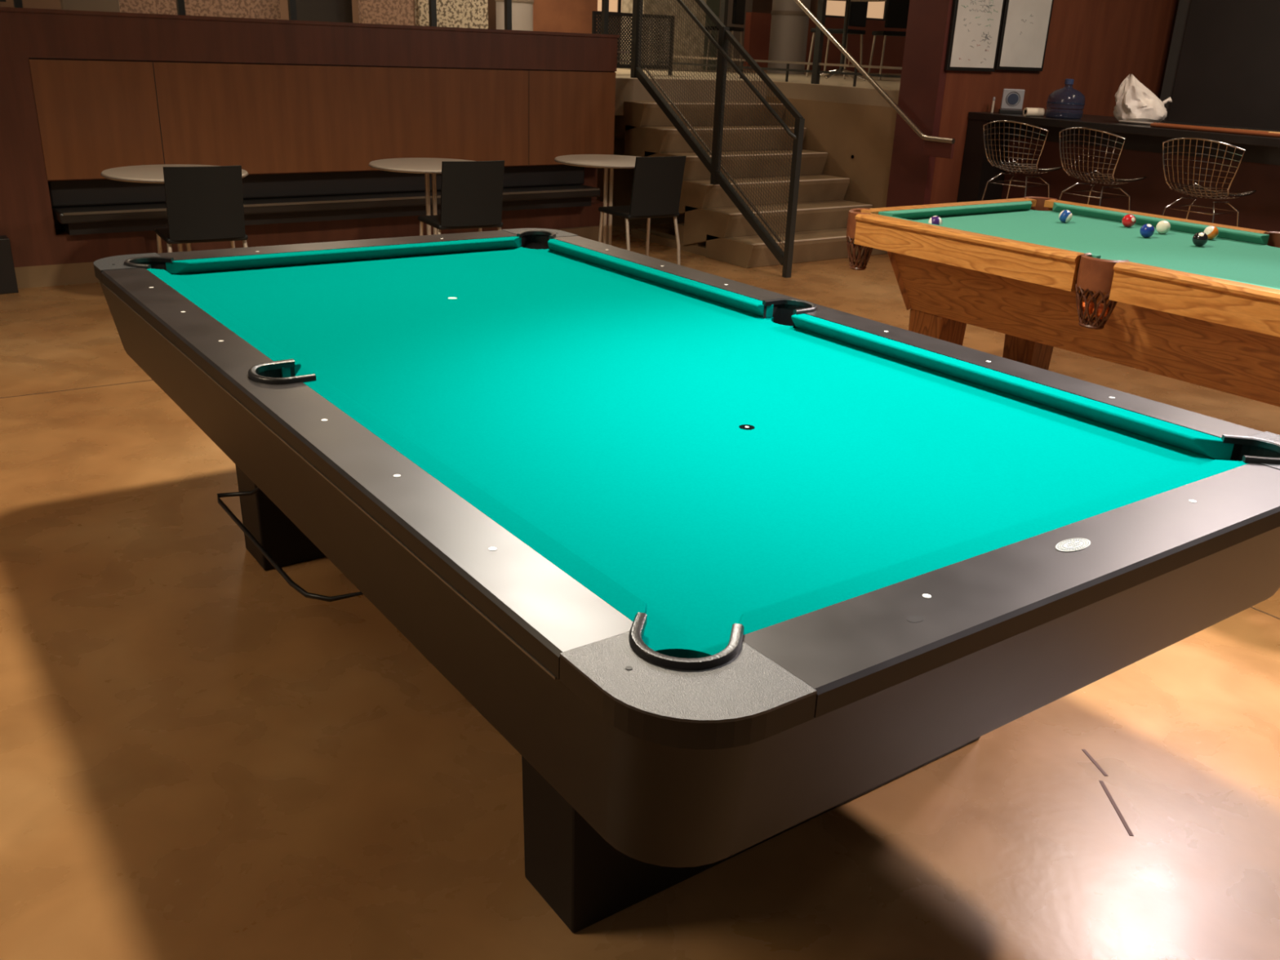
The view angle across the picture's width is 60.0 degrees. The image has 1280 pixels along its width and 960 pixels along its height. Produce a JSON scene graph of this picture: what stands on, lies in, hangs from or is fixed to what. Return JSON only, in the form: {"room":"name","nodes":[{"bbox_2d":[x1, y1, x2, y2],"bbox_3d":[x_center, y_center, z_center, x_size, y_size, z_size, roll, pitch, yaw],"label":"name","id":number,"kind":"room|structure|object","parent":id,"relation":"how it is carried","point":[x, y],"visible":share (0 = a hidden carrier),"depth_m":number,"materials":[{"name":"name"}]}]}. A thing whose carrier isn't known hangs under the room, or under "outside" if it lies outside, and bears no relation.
{"room":"games hall","nodes":[
{"label":"games hall","id":0,"kind":"room"},
{"bbox_2d":[0,6,619,288],"bbox_3d":[-2.996,-2.022,6.759,6.710,1.525,0.274,-13,26,-33],"label":"wall","id":1,"kind":"structure","parent":0,"point":[84,94],"depth_m":6.96,"materials":[{"name":"brown wood"}]},
{"bbox_2d":[47,164,600,235],"bbox_3d":[-1.916,-1.940,7.515,3.730,0.300,0.362,-13,26,-33],"label":"bench","id":2,"kind":"object","parent":1,"relation":"on","point":[93,206],"visible":0.69,"depth_m":7.31,"materials":[{"name":"black leather"}]},
{"bbox_2d":[47,164,584,207],"bbox_3d":[-1.982,-2.042,7.578,3.730,0.160,0.125,-13,26,-33],"label":"cushion","id":3,"kind":"object","parent":2,"relation":"on","point":[94,193],"depth_m":7.36,"materials":[{"name":"black leather"}]},
{"bbox_2d":[0,0,817,63],"bbox_3d":[-1.815,-6.667,13.378,17.600,2.986,0.100,-13,26,-33],"label":"wall","id":4,"kind":"structure","parent":0,"point":[758,6],"depth_m":13.08,"materials":[{"name":"brown"}]},
{"bbox_2d":[597,0,622,12],"bbox_3d":[-0.275,-6.511,14.512,1.100,0.790,0.070,-13,26,-33],"label":"window","id":5,"kind":"structure","parent":4,"relation":"in","point":[615,6],"depth_m":14.56,"materials":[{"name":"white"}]},
{"bbox_2d":[825,0,887,20],"bbox_3d":[3.276,-7.368,16.875,1.400,0.660,0.070,-13,26,-33],"label":"window","id":6,"kind":"structure","parent":4,"relation":"in","point":[876,11],"depth_m":17.10,"materials":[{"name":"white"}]},
{"bbox_2d":[0,222,1279,959],"bbox_3d":[0.727,-2.636,10.853,17.700,0.051,19.200,-13,26,-33],"label":"floor","id":7,"kind":"structure","parent":0,"point":[203,756],"depth_m":2.37,"materials":[{"name":"concrete"}]},
{"bbox_2d":[0,235,18,293],"bbox_3d":[-3.716,-1.262,6.415,0.120,0.310,0.320,-13,26,-33],"label":"panel","id":8,"kind":"object","parent":7,"relation":"on","point":[8,283],"visible":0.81,"depth_m":6.31,"materials":[{"name":"black plastic"}]},
{"bbox_2d":[100,164,248,252],"bbox_3d":[-2.491,-1.301,6.048,0.732,0.742,0.732,-13,26,-33],"label":"cafe table","id":9,"kind":"object","parent":7,"relation":"on","point":[141,173],"visible":0.34,"depth_m":5.82,"materials":[{"name":"beige laminate"}]},
{"bbox_2d":[154,164,248,253],"bbox_3d":[-2.295,-1.248,5.822,0.423,0.817,0.453,-11,25,-30],"label":"chair","id":10,"kind":"object","parent":7,"relation":"on","point":[205,204],"visible":0.8,"depth_m":5.59,"materials":[{"name":"black"}]},
{"bbox_2d":[368,157,472,235],"bbox_3d":[-1.291,-1.580,6.878,0.732,0.742,0.732,-13,26,-33],"label":"cafe table","id":11,"kind":"object","parent":7,"relation":"on","point":[426,166],"visible":0.58,"depth_m":6.76,"materials":[{"name":"beige laminate"}]},
{"bbox_2d":[417,160,504,235],"bbox_3d":[-1.048,-1.483,6.547,0.423,0.817,0.453,-10,24,-28],"label":"chair","id":12,"kind":"object","parent":7,"relation":"on","point":[472,192],"visible":0.84,"depth_m":6.32,"materials":[{"name":"black"}]},
{"bbox_2d":[554,154,635,245],"bbox_3d":[-0.220,-1.793,7.530,0.732,0.742,0.732,-13,26,-33],"label":"cafe table","id":13,"kind":"object","parent":7,"relation":"on","point":[606,162],"visible":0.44,"depth_m":7.43,"materials":[{"name":"beige laminate"}]},
{"bbox_2d":[598,155,686,265],"bbox_3d":[0.011,-1.703,7.213,0.423,0.817,0.453,-12,25,-31],"label":"chair","id":14,"kind":"object","parent":7,"relation":"on","point":[657,182],"visible":0.91,"depth_m":7.00,"materials":[{"name":"black"}]},
{"bbox_2d":[93,227,1279,933],"bbox_3d":[-0.172,0.031,2.781,1.597,0.825,2.910,-13,26,-33],"label":"pool table","id":15,"kind":"object","parent":7,"relation":"on","point":[725,564],"visible":1,"depth_m":1.86,"materials":[{"name":"teal fabric"}]},
{"bbox_2d":[146,268,301,377],"bbox_3d":[-1.069,-0.410,2.767,0.047,0.037,1.185,-13,26,-33],"label":"cushion","id":16,"kind":"object","parent":15,"relation":"on","point":[284,366],"depth_m":2.60,"materials":[{"name":"teal fabric"}]},
{"bbox_2d":[165,236,521,274],"bbox_3d":[-0.904,-0.736,3.614,1.210,0.037,0.047,-13,26,-33],"label":"cushion","id":17,"kind":"object","parent":15,"relation":"on","point":[232,264],"depth_m":3.56,"materials":[{"name":"teal fabric"}]},
{"bbox_2d":[302,379,646,640],"bbox_3d":[-0.321,0.003,1.793,0.047,0.037,1.185,-13,26,-33],"label":"cushion","id":18,"kind":"object","parent":15,"relation":"on","point":[615,599],"depth_m":1.63,"materials":[{"name":"teal fabric"}]},
{"bbox_2d":[547,239,773,317],"bbox_3d":[0.006,-0.651,3.489,0.047,0.037,1.185,-13,26,-33],"label":"cushion","id":19,"kind":"object","parent":15,"relation":"on","point":[746,305],"depth_m":3.38,"materials":[{"name":"teal fabric"}]},
{"bbox_2d":[738,424,755,430],"bbox_3d":[0.209,-0.103,2.169,0.031,0.001,0.031,-13,26,-33],"label":"table spot","id":20,"kind":"object","parent":15,"relation":"on","point":[741,427],"depth_m":2.17,"materials":[{"name":"plastic"}]},
{"bbox_2d":[738,459,1248,635],"bbox_3d":[0.589,0.088,1.669,1.210,0.037,0.047,-13,26,-33],"label":"cushion","id":21,"kind":"object","parent":15,"relation":"on","point":[769,619],"depth_m":1.57,"materials":[{"name":"teal fabric"}]},
{"bbox_2d":[791,313,1234,460],"bbox_3d":[0.753,-0.238,2.516,0.047,0.037,1.185,-13,26,-33],"label":"cushion","id":22,"kind":"object","parent":15,"relation":"on","point":[1175,437],"depth_m":2.39,"materials":[{"name":"teal fabric"}]},
{"bbox_2d":[613,101,887,268],"bbox_3d":[0.863,-2.427,8.841,1.478,1.044,1.911,-13,26,-33],"label":"staircase","id":23,"kind":"structure","parent":7,"relation":"on","point":[713,228],"depth_m":8.56,"materials":[{"name":"beige concrete"}]},
{"bbox_2d":[630,0,804,277],"bbox_3d":[0.467,-2.821,8.016,0.120,2.350,2.062,-13,26,-33],"label":"stair railing","id":24,"kind":"object","parent":23,"relation":"attached to","point":[713,164],"visible":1,"depth_m":7.87,"materials":[{"name":"black metal"}]},
{"bbox_2d":[885,0,953,207],"bbox_3d":[2.230,-3.737,7.995,0.320,4.200,0.370,-13,26,-33],"label":"wall pier","id":25,"kind":"object","parent":7,"relation":"on","point":[923,73],"depth_m":8.23,"materials":[{"name":"red paint"}]},
{"bbox_2d":[981,120,1062,200],"bbox_3d":[2.651,-1.978,7.822,0.473,1.073,0.499,-16,28,-39],"label":"bar stool","id":26,"kind":"object","parent":7,"relation":"on","point":[1030,171],"visible":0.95,"depth_m":7.65,"materials":[{"name":"silver metal"}]},
{"bbox_2d":[846,196,1279,406],"bbox_3d":[2.120,-0.503,4.354,1.411,0.839,2.510,-13,26,-33],"label":"pool table","id":27,"kind":"object","parent":7,"relation":"on","point":[1207,315],"visible":0.98,"depth_m":4.21,"materials":[{"name":"brown wood"}]},
{"bbox_2d":[928,215,942,225],"bbox_3d":[1.232,-1.073,4.622,0.057,0.057,0.057,-2,22,-11],"label":"ball","id":28,"kind":"object","parent":27,"relation":"on","point":[935,220],"visible":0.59,"depth_m":4.60,"materials":[{"name":"plastic"}]},
{"bbox_2d":[878,200,1031,219],"bbox_3d":[1.475,-1.231,5.070,1.058,0.040,0.045,-13,26,-33],"label":"cushion","id":29,"kind":"object","parent":27,"relation":"on","point":[992,208],"depth_m":5.06,"materials":[{"name":"green fabric"}]},
{"bbox_2d":[885,215,1101,258],"bbox_3d":[1.330,-0.942,4.319,0.045,0.040,1.038,-13,26,-33],"label":"cushion","id":30,"kind":"object","parent":27,"relation":"on","point":[1094,255],"depth_m":4.22,"materials":[{"name":"green fabric"}]},
{"bbox_2d":[1058,209,1072,222],"bbox_3d":[1.909,-1.182,4.969,0.057,0.057,0.057,-1,22,-8],"label":"ball","id":31,"kind":"object","parent":27,"relation":"on","point":[1065,215],"visible":1,"depth_m":4.95,"materials":[{"name":"blue plastic"}]},
{"bbox_2d":[1078,299,1093,315],"bbox_3d":[1.587,-0.613,3.937,0.057,0.057,0.057,-13,26,-33],"label":"ball","id":32,"kind":"object","parent":27,"relation":"on","point":[1091,303],"visible":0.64,"depth_m":3.92,"materials":[{"name":"orange plastic"}]},
{"bbox_2d":[1092,302,1109,319],"bbox_3d":[1.621,-0.594,3.893,0.057,0.057,0.057,-13,26,-33],"label":"ball","id":33,"kind":"object","parent":27,"relation":"on","point":[1100,307],"visible":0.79,"depth_m":3.87,"materials":[{"name":"orange plastic"}]},
{"bbox_2d":[1121,213,1135,227],"bbox_3d":[2.166,-1.149,4.909,0.057,0.057,0.057,-8,24,-25],"label":"ball","id":34,"kind":"object","parent":27,"relation":"on","point":[1128,220],"visible":1,"depth_m":4.89,"materials":[{"name":"red plastic"}]},
{"bbox_2d":[1139,223,1154,237],"bbox_3d":[2.122,-1.043,4.636,0.057,0.057,0.057,-1,22,-8],"label":"ball","id":35,"kind":"object","parent":27,"relation":"on","point":[1147,230],"visible":1,"depth_m":4.62,"materials":[{"name":"blue plastic"}]},
{"bbox_2d":[1052,202,1269,244],"bbox_3d":[2.281,-1.155,4.959,0.045,0.040,1.038,-13,26,-33],"label":"cushion","id":36,"kind":"object","parent":27,"relation":"on","point":[1227,233],"depth_m":4.90,"materials":[{"name":"green fabric"}]},
{"bbox_2d":[1155,220,1170,234],"bbox_3d":[2.247,-1.086,4.757,0.057,0.057,0.057,-3,22,-13],"label":"ball","id":37,"kind":"object","parent":27,"relation":"on","point":[1162,227],"visible":1,"depth_m":4.74,"materials":[{"name":"white plastic"}]},
{"bbox_2d":[1191,231,1208,246],"bbox_3d":[2.258,-0.971,4.466,0.057,0.057,0.057,-2,22,-11],"label":"ball","id":38,"kind":"object","parent":27,"relation":"on","point":[1200,238],"visible":1,"depth_m":4.45,"materials":[{"name":"black plastic"}]},
{"bbox_2d":[1129,261,1279,289],"bbox_3d":[1.988,-0.579,3.462,0.045,0.040,1.038,-13,26,-33],"label":"cushion","id":39,"kind":"object","parent":27,"relation":"on","point":[1204,275],"depth_m":3.62,"materials":[{"name":"green fabric"}]},
{"bbox_2d":[1203,226,1218,239],"bbox_3d":[2.397,-1.038,4.651,0.057,0.057,0.057,0,22,-6],"label":"ball","id":40,"kind":"object","parent":27,"relation":"on","point":[1212,232],"visible":0.9,"depth_m":4.63,"materials":[{"name":"plastic"}]},
{"bbox_2d":[1058,127,1146,210],"bbox_3d":[3.004,-1.783,7.362,0.473,1.073,0.499,-11,25,-31],"label":"bar stool","id":41,"kind":"object","parent":7,"relation":"on","point":[1080,176],"visible":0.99,"depth_m":7.19,"materials":[{"name":"silver metal"}]},
{"bbox_2d":[956,111,1279,231],"bbox_3d":[4.242,-1.605,7.036,1.030,1.085,4.746,-13,26,-33],"label":"bar counter","id":42,"kind":"object","parent":7,"relation":"on","point":[1141,155],"depth_m":7.66,"materials":[{"name":"black laminate"}]},
{"bbox_2d":[991,97,995,112],"bbox_3d":[2.665,-2.832,8.361,0.020,0.112,0.020,-13,26,-33],"label":"marker pen","id":43,"kind":"object","parent":42,"relation":"on","point":[993,98],"visible":1,"depth_m":8.36,"materials":[{"name":"beige plastic"}]},
{"bbox_2d":[998,88,1025,114],"bbox_3d":[2.783,-2.831,8.284,0.170,0.175,0.050,4,22,5],"label":"desk clock","id":44,"kind":"object","parent":42,"relation":"on","point":[1012,100],"visible":0.99,"depth_m":8.27,"materials":[{"name":"black"}]},
{"bbox_2d":[1022,107,1044,116],"bbox_3d":[2.850,-2.661,8.016,0.140,0.060,0.060,-3,22,-13],"label":"paper roll","id":45,"kind":"object","parent":42,"relation":"on","point":[1027,112],"visible":1,"depth_m":8.00,"materials":[{"name":"beige paper"}]},
{"bbox_2d":[1044,78,1085,119],"bbox_3d":[3.052,-2.730,7.929,0.266,0.266,0.266,-13,26,-33],"label":"water jug","id":46,"kind":"object","parent":42,"relation":"on","point":[1067,102],"visible":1,"depth_m":7.86,"materials":[{"name":"blue plastic"}]},
{"bbox_2d":[968,111,1279,147],"bbox_3d":[4.261,-2.086,6.847,1.030,0.050,4.746,-13,26,-33],"label":"countertop","id":47,"kind":"structure","parent":42,"relation":"on","point":[1105,123],"depth_m":7.49,"materials":[{"name":"black laminate"}]},
{"bbox_2d":[1113,73,1172,124],"bbox_3d":[3.441,-2.604,7.575,0.337,0.317,0.308,-13,26,-33],"label":"plastic bag","id":48,"kind":"object","parent":42,"relation":"on","point":[1135,101],"visible":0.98,"depth_m":7.51,"materials":[{"name":"beige plastic"}]},
{"bbox_2d":[1118,120,1276,132],"bbox_3d":[3.718,-2.230,7.050,0.031,0.029,1.470,-13,26,-33],"label":"stick","id":49,"kind":"object","parent":42,"relation":"on","point":[1121,121],"visible":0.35,"depth_m":7.48,"materials":[{"name":"beige wood"}]},
{"bbox_2d":[1150,123,1279,137],"bbox_3d":[3.767,-2.112,6.758,0.026,0.026,1.400,-13,26,-33],"label":"stick","id":50,"kind":"object","parent":42,"relation":"on","point":[1153,125],"visible":1,"depth_m":6.94,"materials":[{"name":"brown wood"}]},
{"bbox_2d":[1153,122,1279,133],"bbox_3d":[3.800,-2.136,6.820,0.029,0.029,1.370,-13,26,-34],"label":"stick","id":51,"kind":"object","parent":42,"relation":"on","point":[1153,122],"visible":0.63,"depth_m":6.99,"materials":[{"name":"brown wood"}]},
{"bbox_2d":[1161,137,1256,226],"bbox_3d":[3.417,-1.542,6.792,0.473,1.073,0.499,-14,27,-35],"label":"bar stool","id":52,"kind":"object","parent":7,"relation":"on","point":[1206,190],"visible":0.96,"depth_m":6.61,"materials":[{"name":"silver metal"}]},
{"bbox_2d":[1160,0,1279,129],"bbox_3d":[5.483,-2.851,8.261,0.185,2.600,3.350,-13,26,-33],"label":"blackboard","id":53,"kind":"object","parent":7,"relation":"on","point":[1223,68],"visible":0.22,"depth_m":9.01,"materials":[{"name":"grey"}]},
{"bbox_2d":[596,137,684,226],"bbox_3d":[-2.639,-2.094,7.799,8.460,0.924,0.150,-13,26,-33],"label":"wall","id":54,"kind":"structure","parent":0,"point":[623,179],"depth_m":9.44,"materials":[{"name":"wood"}]},
{"bbox_2d":[620,0,706,71],"bbox_3d":[0.266,-5.259,11.648,0.820,1.786,0.400,-13,26,-33],"label":"wall","id":55,"kind":"structure","parent":0,"point":[627,5],"depth_m":11.72,"materials":[{"name":"stone"}]},
{"bbox_2d":[614,67,901,115],"bbox_3d":[-1.212,-4.782,13.110,17.600,0.280,12.200,-13,26,-33],"label":"slab","id":56,"kind":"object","parent":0,"point":[835,88],"visible":0.19,"depth_m":9.16,"materials":[{"name":"concrete"}]},
{"bbox_2d":[60,0,119,12],"bbox_3d":[-4.683,-4.387,9.336,0.450,1.486,0.080,-13,26,-33],"label":"wall panel","id":57,"kind":"object","parent":56,"relation":"on","point":[111,6],"visible":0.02,"depth_m":9.44,"materials":[{"name":"brown"}]},
{"bbox_2d":[118,0,280,19],"bbox_3d":[-4.063,-4.614,10.115,1.500,1.386,0.080,-13,26,-33],"label":"screen panel","id":58,"kind":"object","parent":56,"relation":"on","point":[255,9],"visible":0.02,"depth_m":10.25,"materials":[{"name":"beige"}]},
{"bbox_2d":[13,0,629,62],"bbox_3d":[-2.926,-3.070,6.734,6.980,1.070,0.050,-13,26,-33],"label":"landing railing","id":59,"kind":"object","parent":56,"relation":"on","point":[180,6],"visible":0.27,"depth_m":7.79,"materials":[{"name":"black metal"}]},
{"bbox_2d":[295,0,352,22],"bbox_3d":[-3.031,-4.757,10.447,0.600,1.486,0.080,-13,26,-33],"label":"wall panel","id":60,"kind":"object","parent":56,"relation":"on","point":[327,11],"visible":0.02,"depth_m":10.54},
{"bbox_2d":[357,0,413,25],"bbox_3d":[-2.423,-4.713,10.533,0.530,1.386,0.080,-13,26,-33],"label":"screen panel","id":61,"kind":"object","parent":56,"relation":"on","point":[400,12],"visible":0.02,"depth_m":10.59,"materials":[{"name":"beige"}]},
{"bbox_2d":[414,0,488,28],"bbox_3d":[-1.857,-4.840,10.914,0.760,1.386,0.080,-13,26,-33],"label":"screen panel","id":62,"kind":"object","parent":56,"relation":"on","point":[472,14],"visible":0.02,"depth_m":10.98,"materials":[{"name":"beige"}]},
{"bbox_2d":[494,0,533,31],"bbox_3d":[-1.318,-5.947,11.604,0.416,2.980,0.416,-13,26,-33],"label":"round column","id":63,"kind":"structure","parent":56,"relation":"on","point":[522,10],"depth_m":11.82,"materials":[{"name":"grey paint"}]},
{"bbox_2d":[533,0,597,33],"bbox_3d":[-0.954,-5.447,12.414,1.100,1.486,0.080,-13,26,-33],"label":"wall panel","id":64,"kind":"object","parent":56,"relation":"on","point":[548,15],"visible":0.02,"depth_m":12.52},
{"bbox_2d":[591,10,674,75],"bbox_3d":[-0.058,-3.832,9.743,0.860,0.500,0.024,-13,26,-33],"label":"lattice screen","id":65,"kind":"object","parent":56,"relation":"on","point":[594,25],"visible":0.51,"depth_m":9.75,"materials":[{"name":"black metal"}]},
{"bbox_2d":[702,0,719,70],"bbox_3d":[0.637,-5.446,12.572,0.630,1.486,0.080,-13,26,-33],"label":"wall panel","id":66,"kind":"object","parent":56,"relation":"on","point":[713,5],"visible":0.16,"depth_m":12.77,"materials":[{"name":"grey"}]},
{"bbox_2d":[705,0,745,71],"bbox_3d":[0.916,-5.069,12.493,0.444,0.857,0.424,9,23,18],"label":"dining chair","id":67,"kind":"object","parent":56,"relation":"on","point":[739,6],"visible":0.66,"depth_m":12.34,"materials":[{"name":"black"}]},
{"bbox_2d":[715,0,752,69],"bbox_3d":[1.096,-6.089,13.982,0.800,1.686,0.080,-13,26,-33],"label":"dining chair","id":68,"kind":"object","parent":56,"relation":"on","point":[748,3],"visible":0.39,"depth_m":14.18,"materials":[{"name":"black"}]},
{"bbox_2d":[657,0,902,86],"bbox_3d":[1.119,-3.962,9.481,0.045,1.020,3.270,-13,26,-33],"label":"railing","id":69,"kind":"object","parent":56,"relation":"on","point":[815,72],"visible":0.64,"depth_m":9.12,"materials":[{"name":"grey metal"}]},
{"bbox_2d":[767,0,810,74],"bbox_3d":[1.752,-6.121,12.357,0.446,2.980,0.446,-13,26,-33],"label":"round column","id":70,"kind":"structure","parent":56,"relation":"on","point":[789,23],"depth_m":12.60,"materials":[{"name":"grey paint"}]},
{"bbox_2d":[805,1,868,79],"bbox_3d":[2.020,-4.555,11.298,0.444,0.857,0.424,16,25,31],"label":"dining chair","id":71,"kind":"object","parent":56,"relation":"on","point":[858,10],"visible":0.76,"depth_m":11.17,"materials":[{"name":"black"}]},
{"bbox_2d":[820,0,886,80],"bbox_3d":[1.968,-4.246,10.658,0.720,0.738,0.720,-13,26,-33],"label":"pedestal table","id":72,"kind":"object","parent":56,"relation":"on","point":[841,68],"visible":0.66,"depth_m":10.64,"materials":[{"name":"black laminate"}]},
{"bbox_2d":[867,0,910,79],"bbox_3d":[2.641,-4.560,11.374,0.424,0.857,0.444,0,22,-6],"label":"dining chair","id":73,"kind":"object","parent":56,"relation":"on","point":[897,11],"visible":0.5,"depth_m":11.12,"materials":[{"name":"black"}]},
{"bbox_2d":[742,12,906,73],"bbox_3d":[2.991,-6.024,15.377,4.000,0.686,0.150,-13,26,-33],"label":"wall","id":74,"kind":"structure","parent":0,"point":[757,25],"depth_m":15.15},
{"bbox_2d":[765,96,897,208],"bbox_3d":[0.567,-3.158,10.588,0.200,1.104,5.080,-13,26,-33],"label":"wall","id":75,"kind":"structure","parent":0,"point":[842,131],"depth_m":8.88,"materials":[{"name":"paint"}]},
{"bbox_2d":[793,0,955,158],"bbox_3d":[1.635,-3.364,8.641,0.119,1.430,2.330,-13,26,-33],"label":"wall handrail","id":76,"kind":"object","parent":75,"relation":"attached to","point":[933,146],"visible":1,"depth_m":8.28,"materials":[{"name":"silver metal"}]},
{"bbox_2d":[983,121,1060,174],"bbox_3d":[2.662,-2.306,7.692,0.463,0.358,0.481,-16,28,-39],"label":"seat","id":77,"kind":"object","parent":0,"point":[1030,171],"depth_m":7.62,"materials":[{"name":"silver metal"}]},
{"bbox_2d":[929,0,1177,204],"bbox_3d":[3.346,-3.960,8.677,2.830,4.200,0.252,-13,26,-33],"label":"wall","id":78,"kind":"structure","parent":0,"point":[1096,44],"depth_m":8.84,"materials":[{"name":"brown wood"}]},
{"bbox_2d":[944,0,1004,71],"bbox_3d":[2.462,-3.603,7.959,0.540,1.250,0.034,-13,26,-33],"label":"whiteboard","id":79,"kind":"object","parent":78,"relation":"attached to","point":[975,28],"visible":1,"depth_m":8.07,"materials":[{"name":"white"}]},
{"bbox_2d":[995,0,1053,71],"bbox_3d":[2.928,-3.720,8.267,0.560,1.250,0.034,-13,26,-33],"label":"whiteboard","id":80,"kind":"object","parent":78,"relation":"attached to","point":[1025,24],"visible":1,"depth_m":8.38,"materials":[{"name":"white"}]},
{"bbox_2d":[1059,128,1142,185],"bbox_3d":[3.016,-2.111,7.232,0.463,0.358,0.481,-11,25,-31],"label":"seat","id":81,"kind":"object","parent":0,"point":[1080,176],"depth_m":7.17,"materials":[{"name":"silver metal"}]},
{"bbox_2d":[1159,0,1179,98],"bbox_3d":[6.550,-3.167,6.985,0.250,4.200,7.000,-13,26,-33],"label":"wall","id":82,"kind":"structure","parent":0,"point":[1178,0],"depth_m":9.54,"materials":[{"name":"brown wood"}]},
{"bbox_2d":[1163,138,1253,199],"bbox_3d":[3.429,-1.871,6.661,0.463,0.358,0.481,-14,27,-35],"label":"seat","id":83,"kind":"object","parent":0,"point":[1206,190],"depth_m":6.59,"materials":[{"name":"silver metal"}]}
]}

